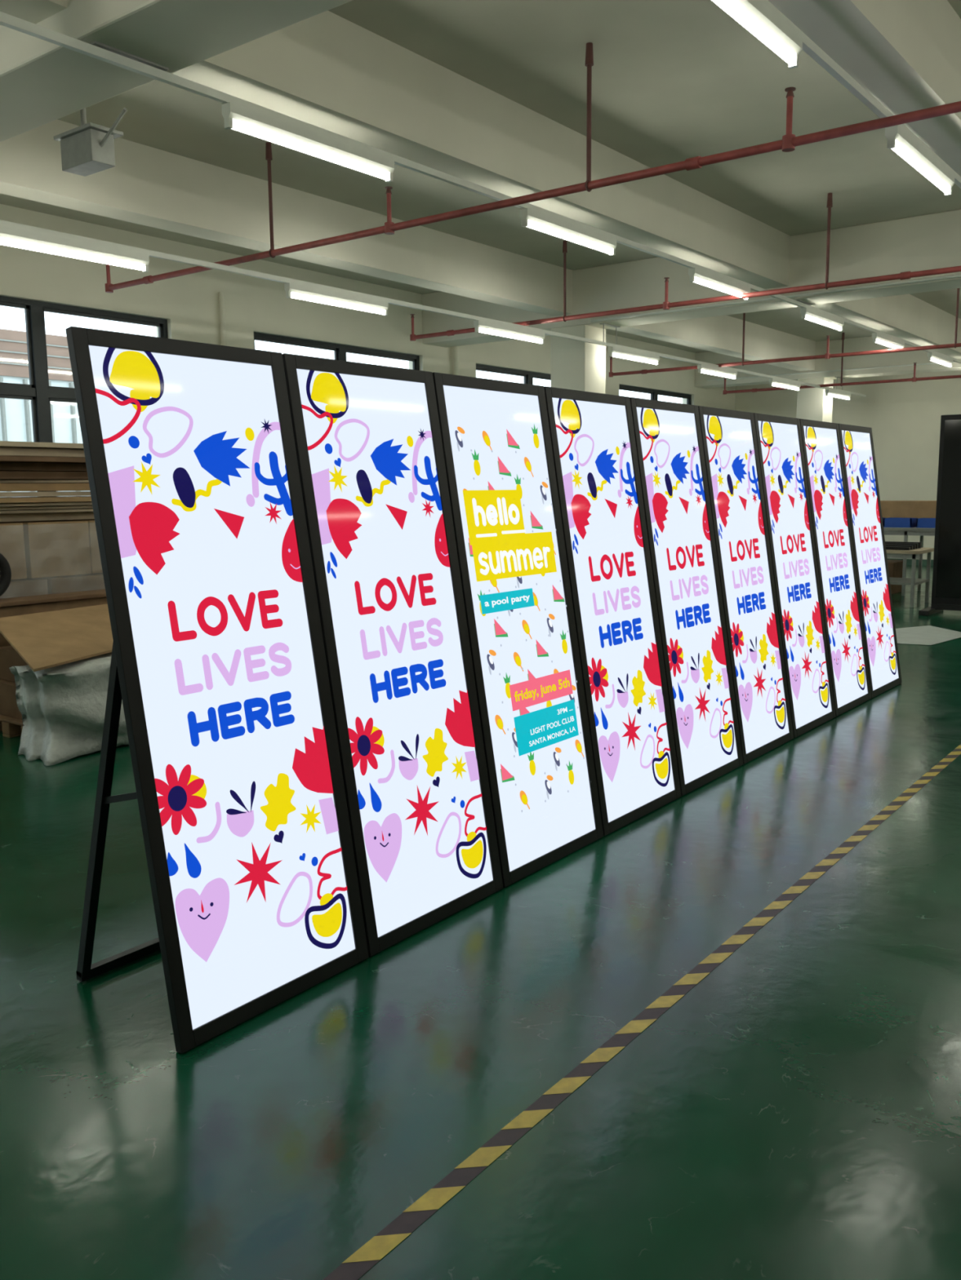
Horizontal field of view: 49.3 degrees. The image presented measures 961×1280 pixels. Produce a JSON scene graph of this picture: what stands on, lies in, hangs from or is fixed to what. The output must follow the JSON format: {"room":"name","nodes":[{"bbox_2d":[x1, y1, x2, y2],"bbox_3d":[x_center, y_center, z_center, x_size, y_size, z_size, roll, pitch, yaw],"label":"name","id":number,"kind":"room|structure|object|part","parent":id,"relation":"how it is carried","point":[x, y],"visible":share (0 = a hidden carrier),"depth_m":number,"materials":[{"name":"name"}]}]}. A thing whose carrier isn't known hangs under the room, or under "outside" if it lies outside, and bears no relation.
{"room":"factory floor","nodes":[
{"label":"factory floor","id":0,"kind":"room"},
{"bbox_2d":[0,204,735,410],"bbox_3d":[-2.803,-2.232,11.957,0.250,4.150,26.600,6,10,37],"label":"wall","id":1,"kind":"structure","parent":0,"point":[189,304],"depth_m":11.80,"materials":[{"name":"paint"}]},
{"bbox_2d":[0,295,168,442],"bbox_3d":[-4.178,-2.023,10.047,0.190,2.390,3.000,6,10,37],"label":"window","id":2,"kind":"structure","parent":1,"relation":"in","point":[39,392],"depth_m":9.99,"materials":[{"name":"metal"}]},
{"bbox_2d":[218,291,226,346],"bbox_3d":[-2.807,-1.964,11.682,0.058,3.700,0.058,6,10,37],"label":"drain pipe","id":3,"kind":"object","parent":1,"relation":"attached to","point":[221,295],"visible":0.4,"depth_m":11.44,"materials":[{"name":"paint"}]},
{"bbox_2d":[253,332,419,370],"bbox_3d":[-1.705,-2.507,13.231,0.190,2.390,3.000,6,10,37],"label":"window","id":4,"kind":"structure","parent":1,"relation":"in","point":[340,350],"depth_m":13.04,"materials":[{"name":"metal"}]},
{"bbox_2d":[453,346,459,375],"bbox_3d":[-0.327,-2.667,14.813,0.077,4.149,0.077,6,10,37],"label":"drain pipe","id":5,"kind":"object","parent":1,"relation":"attached to","point":[455,348],"visible":0.02,"depth_m":14.61,"materials":[{"name":"paint"}]},
{"bbox_2d":[475,364,551,384],"bbox_3d":[0.798,-2.996,16.454,0.190,2.390,2.980,6,10,37],"label":"window","id":6,"kind":"structure","parent":1,"relation":"in","point":[528,375],"depth_m":16.06,"materials":[{"name":"metal"}]},
{"bbox_2d":[618,384,691,404],"bbox_3d":[3.295,-3.485,19.669,0.190,2.390,2.980,6,10,37],"label":"window","id":7,"kind":"structure","parent":1,"relation":"in","point":[654,393],"depth_m":19.49,"materials":[{"name":"metal"}]},
{"bbox_2d":[0,564,960,1279],"bbox_3d":[3.733,0.574,7.307,16.780,0.200,27.200,6,10,37],"label":"floor","id":8,"kind":"structure","parent":0,"point":[795,1113],"depth_m":2.85,"materials":[{"name":"green paint"}]},
{"bbox_2d":[0,645,27,737],"bbox_3d":[-2.528,0.251,7.338,0.560,0.550,1.700,6,10,37],"label":"pallet","id":9,"kind":"object","parent":8,"relation":"on","point":[11,717],"visible":0.13,"depth_m":6.73,"materials":[{"name":"brown wood"}]},
{"bbox_2d":[0,519,105,598],"bbox_3d":[-3.312,-0.321,8.594,1.550,1.340,2.550,6,10,37],"label":"cardboard boxes","id":10,"kind":"object","parent":8,"relation":"on","point":[51,557],"visible":0.08,"depth_m":7.66,"materials":[{"name":"brown cardboard"}]},
{"bbox_2d":[0,440,94,521],"bbox_3d":[-3.279,-1.261,8.401,1.594,0.554,2.673,6,10,37],"label":"cardboard","id":11,"kind":"object","parent":10,"relation":"on","point":[49,472],"visible":0.33,"depth_m":7.54,"materials":[{"name":"brown cardboard"}]},
{"bbox_2d":[0,589,107,647],"bbox_3d":[-2.999,0.096,7.470,0.270,0.830,1.330,6,10,37],"label":"wooden crate","id":12,"kind":"object","parent":8,"relation":"on","point":[11,606],"visible":0.14,"depth_m":7.26,"materials":[{"name":"brown wood"}]},
{"bbox_2d":[0,553,11,595],"bbox_3d":[-3.308,-0.438,6.985,0.067,0.358,0.358,6,10,37],"label":"wheel","id":13,"kind":"object","parent":12,"relation":"on","point":[5,568],"visible":1,"depth_m":7.07,"materials":[{"name":"rubber"}]},
{"bbox_2d":[9,652,128,765],"bbox_3d":[-2.329,0.358,6.554,0.595,0.554,1.163,6,10,37],"label":"plastic bag","id":14,"kind":"object","parent":8,"relation":"on","point":[62,708],"visible":0.44,"depth_m":6.18,"materials":[{"name":"white plastic"}]},
{"bbox_2d":[0,604,113,671],"bbox_3d":[-2.670,-0.056,6.803,0.841,0.195,1.802,2,9,15],"label":"cardboard sheet","id":15,"kind":"object","parent":14,"relation":"on","point":[48,639],"visible":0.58,"depth_m":6.58,"materials":[{"name":"brown cardboard"}]},
{"bbox_2d":[65,326,368,1053],"bbox_3d":[-0.864,0.097,3.248,0.645,1.992,0.748,6,10,37],"label":"display","id":16,"kind":"object","parent":8,"relation":"on","point":[219,672],"visible":1,"depth_m":3.11,"materials":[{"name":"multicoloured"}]},
{"bbox_2d":[95,347,346,961],"bbox_3d":[-0.743,0.089,3.150,0.005,1.883,0.653,-6,3,38],"label":"artwork","id":17,"kind":"object","parent":16,"relation":"attached to","point":[147,528],"depth_m":3.10},
{"bbox_2d":[282,353,502,956],"bbox_3d":[-0.403,0.007,3.842,0.645,1.992,0.748,6,10,37],"label":"display","id":18,"kind":"object","parent":8,"relation":"on","point":[367,437],"visible":1,"depth_m":3.71,"materials":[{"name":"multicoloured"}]},
{"bbox_2d":[432,372,603,887],"bbox_3d":[0.058,-0.083,4.436,0.645,1.992,0.748,6,10,37],"label":"display","id":19,"kind":"object","parent":8,"relation":"on","point":[495,434],"visible":1,"depth_m":4.30,"materials":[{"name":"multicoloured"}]},
{"bbox_2d":[454,425,584,812],"bbox_3d":[0.186,-0.117,4.344,0.010,1.590,0.628,-6,3,38],"label":"artwork","id":20,"kind":"object","parent":19,"relation":"attached to","point":[504,477],"depth_m":4.32,"materials":[{"name":"multicoloured"}]},
{"bbox_2d":[551,324,605,394],"bbox_3d":[1.230,-2.122,13.203,0.530,3.500,0.530,6,10,37],"label":"concrete column","id":21,"kind":"structure","parent":8,"relation":"on","point":[575,365],"depth_m":12.82,"materials":[{"name":"paint"}]},
{"bbox_2d":[543,386,680,835],"bbox_3d":[0.519,-0.174,5.030,0.645,1.992,0.748,6,10,37],"label":"display","id":22,"kind":"object","parent":8,"relation":"on","point":[593,438],"visible":0.99,"depth_m":4.91,"materials":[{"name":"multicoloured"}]},
{"bbox_2d":[323,743,960,1279],"bbox_3d":[4.434,0.323,8.288,0.058,0.001,18.950,6,10,36],"label":"tape","id":23,"kind":"object","parent":8,"relation":"on","point":[371,1252],"visible":1,"depth_m":2.78,"materials":[{"name":"yellow plastic"}]},
{"bbox_2d":[629,396,742,795],"bbox_3d":[0.980,-0.264,5.623,0.645,1.992,0.748,6,10,37],"label":"display","id":24,"kind":"object","parent":8,"relation":"on","point":[668,442],"visible":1,"depth_m":5.51,"materials":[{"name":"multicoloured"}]},
{"bbox_2d":[697,405,793,764],"bbox_3d":[1.442,-0.354,6.217,0.645,1.992,0.748,6,10,37],"label":"display","id":25,"kind":"object","parent":8,"relation":"on","point":[729,439],"visible":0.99,"depth_m":6.11,"materials":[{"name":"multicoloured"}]},
{"bbox_2d":[753,413,835,737],"bbox_3d":[1.903,-0.444,6.811,0.645,1.992,0.748,6,10,37],"label":"display","id":26,"kind":"object","parent":8,"relation":"on","point":[779,438],"visible":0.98,"depth_m":6.70,"materials":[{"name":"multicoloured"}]},
{"bbox_2d":[795,377,833,422],"bbox_3d":[6.223,-3.099,19.633,0.530,3.500,0.530,6,10,37],"label":"concrete column","id":27,"kind":"structure","parent":8,"relation":"on","point":[812,403],"depth_m":19.25,"materials":[{"name":"paint"}]},
{"bbox_2d":[799,418,871,716],"bbox_3d":[2.364,-0.534,7.405,0.645,1.992,0.748,6,10,37],"label":"display","id":28,"kind":"object","parent":8,"relation":"on","point":[821,444],"visible":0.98,"depth_m":7.30,"materials":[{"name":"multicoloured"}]},
{"bbox_2d":[838,423,901,697],"bbox_3d":[2.825,-0.625,7.999,0.645,1.992,0.748,6,10,37],"label":"display","id":29,"kind":"object","parent":8,"relation":"on","point":[856,442],"visible":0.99,"depth_m":7.90,"materials":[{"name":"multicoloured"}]},
{"bbox_2d":[887,560,902,594],"bbox_3d":[5.721,-0.949,15.447,0.900,0.449,0.650,6,10,37],"label":"carton","id":30,"kind":"object","parent":8,"relation":"on","point":[895,566],"visible":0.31,"depth_m":15.05,"materials":[{"name":"brown cardboard"}]},
{"bbox_2d":[883,527,934,595],"bbox_3d":[6.218,-1.141,14.999,3.000,0.950,0.900,6,10,37],"label":"workbench","id":31,"kind":"object","parent":8,"relation":"on","point":[905,531],"visible":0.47,"depth_m":14.69,"materials":[{"name":"grey metal"}]},
{"bbox_2d":[880,500,936,518],"bbox_3d":[6.127,-1.849,15.282,2.000,0.369,0.300,6,10,37],"label":"cardboard box","id":32,"kind":"object","parent":31,"relation":"on","point":[889,508],"visible":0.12,"depth_m":15.06,"materials":[{"name":"brown cardboard"}]},
{"bbox_2d":[881,517,935,528],"bbox_3d":[6.002,-1.679,14.958,1.280,0.129,0.300,6,10,37],"label":"bin","id":33,"kind":"object","parent":31,"relation":"on","point":[923,522],"visible":0.54,"depth_m":14.78,"materials":[{"name":"blue plastic"}]},
{"bbox_2d":[885,547,933,607],"bbox_3d":[5.000,-0.889,14.135,1.950,0.720,0.800,6,10,37],"label":"workbench","id":34,"kind":"object","parent":8,"relation":"on","point":[914,554],"visible":0.32,"depth_m":13.40,"materials":[{"name":"metal"}]},
{"bbox_2d":[884,541,920,550],"bbox_3d":[4.997,-1.280,14.039,1.600,0.079,0.540,6,10,37],"label":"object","id":35,"kind":"object","parent":34,"relation":"on","point":[891,545],"visible":0.36,"depth_m":13.59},
{"bbox_2d":[895,625,960,644],"bbox_3d":[4.545,-0.060,10.916,0.950,0.001,1.600,6,10,37],"label":"paper sheet","id":36,"kind":"object","parent":8,"relation":"on","point":[928,634],"visible":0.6,"depth_m":10.83,"materials":[{"name":"white paper"}]},
{"bbox_2d":[918,413,960,616],"bbox_3d":[5.858,-1.460,12.298,1.060,2.360,0.700,6,10,37],"label":"kiosk","id":37,"kind":"object","parent":8,"relation":"on","point":[946,571],"visible":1,"depth_m":12.46,"materials":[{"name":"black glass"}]},
{"bbox_3d":[5.829,-1.523,12.243,0.850,2.100,0.006,6,10,37],"label":"glass","id":38,"kind":"part","parent":37,"relation":"part of","materials":[{"name":"black glass"}]},
{"bbox_2d":[0,0,960,352],"bbox_3d":[3.691,-3.731,6.686,16.780,0.200,27.200,6,10,37],"label":"ceiling","id":39,"kind":"structure","parent":0,"point":[673,81],"depth_m":7.51,"materials":[{"name":"paint"}]},
{"bbox_2d":[0,0,67,24],"bbox_3d":[-4.257,-2.559,1.585,0.280,0.510,7.700,6,10,37],"label":"beam","id":40,"kind":"structure","parent":39,"relation":"attached to","point":[34,11],"depth_m":4.56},
{"bbox_2d":[53,107,127,176],"bbox_3d":[-2.043,-2.709,5.553,0.555,0.350,0.245,6,10,37],"label":"junction box","id":41,"kind":"object","parent":39,"relation":"attached to","point":[87,148],"visible":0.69,"depth_m":5.57,"materials":[{"name":"grey plastic"}]},
{"bbox_2d":[0,0,352,142],"bbox_3d":[0.723,-2.729,2.920,16.180,0.650,0.500,6,10,37],"label":"beam","id":42,"kind":"structure","parent":39,"relation":"attached to","point":[42,82],"depth_m":4.64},
{"bbox_2d":[265,142,275,257],"bbox_3d":[-1.596,-3.340,7.957,0.050,0.834,0.056,-1,8,-3],"label":"rod","id":43,"kind":"object","parent":39,"relation":"hanging from","point":[268,157],"visible":1,"depth_m":7.94,"materials":[{"name":"red metal"}]},
{"bbox_2d":[105,87,960,293],"bbox_3d":[2.660,-2.652,4.756,15.113,0.305,0.066,6,10,37],"label":"pipe","id":44,"kind":"object","parent":43,"relation":"hanging from","point":[788,141],"visible":0.85,"depth_m":6.19,"materials":[{"name":"red metal"}]},
{"bbox_2d":[0,119,572,316],"bbox_3d":[-1.374,-3.756,9.685,0.280,0.510,7.800,6,10,37],"label":"beam","id":45,"kind":"structure","parent":39,"relation":"attached to","point":[146,185],"depth_m":8.85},
{"bbox_2d":[0,219,866,399],"bbox_3d":[0.341,-3.395,11.123,0.064,0.368,23.400,6,10,37],"label":"lighting trunking","id":46,"kind":"object","parent":39,"relation":"hanging from","point":[3,223],"depth_m":8.91,"materials":[{"name":"white metal"}]},
{"bbox_3d":[-2.785,-2.658,7.115,0.064,0.113,1.200,6,10,37],"label":"batten light","id":47,"kind":"part","parent":46,"relation":"part of","materials":[{"name":"white plastic"}]},
{"bbox_3d":[-1.232,-2.961,9.115,0.064,0.113,1.200,6,10,37],"label":"batten light","id":48,"kind":"part","parent":46,"relation":"part of","materials":[{"name":"white plastic"}]},
{"bbox_3d":[0.321,-3.265,11.114,0.064,0.113,1.200,6,10,37],"label":"batten light","id":49,"kind":"part","parent":46,"relation":"part of","materials":[{"name":"white plastic"}]},
{"bbox_3d":[1.947,-3.583,13.208,0.064,0.113,1.200,6,10,37],"label":"batten light","id":50,"kind":"part","parent":46,"relation":"part of","materials":[{"name":"white plastic"}]},
{"bbox_3d":[3.427,-3.873,15.114,0.064,0.113,1.200,6,10,37],"label":"batten light","id":51,"kind":"part","parent":46,"relation":"part of","materials":[{"name":"white plastic"}]},
{"bbox_3d":[4.980,-4.176,17.113,0.064,0.113,1.200,6,10,37],"label":"batten light","id":52,"kind":"part","parent":46,"relation":"part of","materials":[{"name":"white plastic"}]},
{"bbox_3d":[6.533,-4.480,19.113,0.064,0.113,1.200,6,10,37],"label":"batten light","id":53,"kind":"part","parent":46,"relation":"part of","materials":[{"name":"white plastic"}]},
{"bbox_2d":[0,11,960,367],"bbox_3d":[2.236,-3.304,9.666,0.064,0.168,23.400,6,10,37],"label":"lighting trunking","id":54,"kind":"object","parent":39,"relation":"hanging from","point":[96,50],"depth_m":5.88,"materials":[{"name":"white metal"}]},
{"bbox_3d":[-0.891,-2.666,5.643,0.064,0.113,1.200,6,10,37],"label":"batten light","id":55,"kind":"part","parent":54,"relation":"part of","materials":[{"name":"white plastic"}]},
{"bbox_3d":[0.662,-2.969,7.643,0.064,0.113,1.200,6,10,37],"label":"batten light","id":56,"kind":"part","parent":54,"relation":"part of","materials":[{"name":"white plastic"}]},
{"bbox_3d":[2.215,-3.273,9.643,0.064,0.113,1.200,6,10,37],"label":"batten light","id":57,"kind":"part","parent":54,"relation":"part of","materials":[{"name":"white plastic"}]},
{"bbox_3d":[3.841,-3.591,11.736,0.064,0.113,1.200,6,10,37],"label":"batten light","id":58,"kind":"part","parent":54,"relation":"part of","materials":[{"name":"white plastic"}]},
{"bbox_3d":[5.321,-3.881,13.642,0.064,0.113,1.200,6,10,37],"label":"batten light","id":59,"kind":"part","parent":54,"relation":"part of","materials":[{"name":"white plastic"}]},
{"bbox_3d":[6.874,-4.184,15.641,0.064,0.113,1.200,6,10,37],"label":"batten light","id":60,"kind":"part","parent":54,"relation":"part of","materials":[{"name":"white plastic"}]},
{"bbox_2d":[172,10,789,288],"bbox_3d":[0.767,-3.542,8.054,0.280,0.510,7.800,6,10,37],"label":"beam","id":61,"kind":"structure","parent":39,"relation":"attached to","point":[325,70],"depth_m":6.78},
{"bbox_2d":[562,240,567,321],"bbox_3d":[0.900,-3.828,11.172,0.050,0.834,0.056,-1,8,-3],"label":"rod","id":62,"kind":"object","parent":39,"relation":"hanging from","point":[564,243],"visible":1,"depth_m":11.15,"materials":[{"name":"red metal"}]},
{"bbox_2d":[584,42,593,191],"bbox_3d":[0.648,-3.115,6.248,0.050,0.834,0.056,-1,8,-3],"label":"rod","id":63,"kind":"object","parent":39,"relation":"hanging from","point":[588,63],"visible":1,"depth_m":6.23,"materials":[{"name":"red metal"}]},
{"bbox_2d":[422,208,960,347],"bbox_3d":[5.778,-3.718,9.428,16.180,0.650,0.500,6,10,37],"label":"beam","id":64,"kind":"structure","parent":39,"relation":"attached to","point":[927,242],"depth_m":11.33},
{"bbox_2d":[608,315,815,371],"bbox_3d":[3.650,-4.739,16.154,0.280,0.510,7.700,6,10,37],"label":"beam","id":65,"kind":"structure","parent":39,"relation":"attached to","point":[722,335],"depth_m":16.36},
{"bbox_2d":[741,312,745,365],"bbox_3d":[3.727,-4.346,14.815,0.050,0.904,0.056,-1,8,-3],"label":"rod","id":66,"kind":"object","parent":39,"relation":"hanging from","point":[744,313],"visible":0.76,"depth_m":14.82,"materials":[{"name":"red metal"}]},
{"bbox_2d":[590,273,960,321],"bbox_3d":[5.684,-3.418,9.196,15.800,0.098,0.032,6,10,37],"label":"conduit","id":67,"kind":"object","parent":39,"relation":"attached to","point":[953,276],"visible":0.5,"depth_m":11.02,"materials":[{"name":"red metal"}]},
{"bbox_2d":[694,336,960,388],"bbox_3d":[10.772,-4.694,15.858,16.180,0.650,0.500,6,10,37],"label":"beam","id":68,"kind":"structure","parent":39,"relation":"attached to","point":[859,344],"depth_m":18.84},
{"bbox_2d":[824,192,832,289],"bbox_3d":[3.145,-3.603,9.463,0.050,0.834,0.056,-1,8,-3],"label":"rod","id":69,"kind":"object","parent":39,"relation":"hanging from","point":[829,204],"visible":1,"depth_m":9.44,"materials":[{"name":"red metal"}]},
{"bbox_2d":[706,360,955,381],"bbox_3d":[10.681,-4.432,15.624,15.800,0.028,0.028,6,10,37],"label":"conduit","id":70,"kind":"object","parent":39,"relation":"attached to","point":[927,363],"visible":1,"depth_m":18.91,"materials":[{"name":"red metal"}]},
{"bbox_2d":[711,0,960,195],"bbox_3d":[4.203,-3.107,8.168,0.064,0.168,23.400,6,10,37],"label":"light","id":71,"kind":"object","parent":39,"relation":"hanging from","point":[754,15],"depth_m":4.74,"materials":[{"name":"white glass"}]},
{"bbox_3d":[4.202,-3.164,8.160,0.060,0.052,23.400,6,10,37],"label":"lighting trunking","id":72,"kind":"part","parent":71,"relation":"part of","materials":[{"name":"white metal"}]},
{"bbox_3d":[2.553,-2.757,6.047,0.064,0.113,1.200,6,10,37],"label":"batten light","id":73,"kind":"part","parent":71,"relation":"part of","materials":[{"name":"white plastic"}]},
{"bbox_2d":[840,332,844,386],"bbox_3d":[6.242,-4.838,18.054,0.050,0.904,0.056,-1,8,-3],"label":"rod","id":74,"kind":"object","parent":39,"relation":"hanging from","point":[842,333],"visible":1,"depth_m":18.04,"materials":[{"name":"red metal"}]},
{"bbox_2d":[768,0,960,176],"bbox_3d":[2.909,-3.327,6.424,0.280,0.510,7.800,6,10,37],"label":"beam","id":75,"kind":"structure","parent":39,"relation":"attached to","point":[906,54],"depth_m":5.36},
{"bbox_2d":[810,293,960,359],"bbox_3d":[5.792,-4.524,14.523,0.280,0.510,7.700,6,10,37],"label":"beam","id":76,"kind":"structure","parent":39,"relation":"attached to","point":[906,317],"depth_m":14.46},
{"bbox_2d":[954,288,959,347],"bbox_3d":[5.971,-4.121,13.106,0.050,0.904,0.056,-1,8,-3],"label":"rod","id":77,"kind":"object","parent":39,"relation":"hanging from","point":[957,289],"visible":0.77,"depth_m":13.11,"materials":[{"name":"red metal"}]},
{"bbox_2d":[734,370,960,559],"bbox_3d":[11.888,-3.178,17.524,16.180,4.150,0.250,6,10,37],"label":"wall","id":78,"kind":"structure","parent":0,"point":[903,418],"depth_m":20.22,"materials":[{"name":"paint"}]},
{"bbox_2d":[886,558,933,565],"bbox_3d":[11.835,-1.167,17.702,16.160,0.120,0.015,6,10,37],"label":"baseboard","id":79,"kind":"structure","parent":78,"relation":"attached to","point":[908,562],"depth_m":20.28,"materials":[{"name":"paint"}]},
{"label":"outside","id":80,"kind":"structure","parent":0,"visible":0},
{"bbox_3d":[-21.504,1.333,31.741,52.400,0.200,100.000,6,10,37],"label":"ground","id":81,"kind":"structure","parent":80,"visible":0},
{"bbox_2d":[0,328,91,497],"bbox_3d":[-1.259,-1.863,23.821,0.570,8.000,57.000,6,10,37],"label":"neighbouring building","id":82,"kind":"structure","parent":81,"relation":"on","point":[15,415],"depth_m":15.85,"materials":[{"name":"white concrete"}]},
{"bbox_3d":[5.389,-3.378,7.754,0.051,0.834,0.070,6,10,37],"label":"rod","id":83,"kind":"object","parent":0,"visible":0},
{"bbox_2d":[409,265,960,341],"bbox_3d":[5.157,-3.140,7.971,15.113,0.305,0.066,6,10,37],"label":"pipe","id":84,"kind":"object","parent":83,"relation":"hanging from","point":[666,304],"visible":1,"depth_m":10.20,"materials":[{"name":"red metal"}]},
{"bbox_3d":[8.216,-3.896,11.397,0.051,0.904,0.070,6,10,37],"label":"rod","id":85,"kind":"object","parent":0,"visible":0},
{"bbox_2d":[608,335,960,377],"bbox_3d":[7.983,-3.623,11.619,15.113,0.305,0.066,6,10,37],"label":"pipe","id":86,"kind":"object","parent":85,"relation":"hanging from","point":[826,356],"visible":0.96,"depth_m":14.31,"materials":[{"name":"red metal"}]},
{"bbox_3d":[10.731,-4.388,14.636,0.051,0.904,0.070,6,10,37],"label":"rod","id":87,"kind":"object","parent":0,"visible":0},
{"bbox_2d":[722,362,960,394],"bbox_3d":[10.499,-4.115,14.858,15.113,0.305,0.066,6,10,37],"label":"pipe","id":88,"kind":"object","parent":87,"relation":"hanging from","point":[913,379],"visible":1,"depth_m":17.92,"materials":[{"name":"red metal"}]}
]}

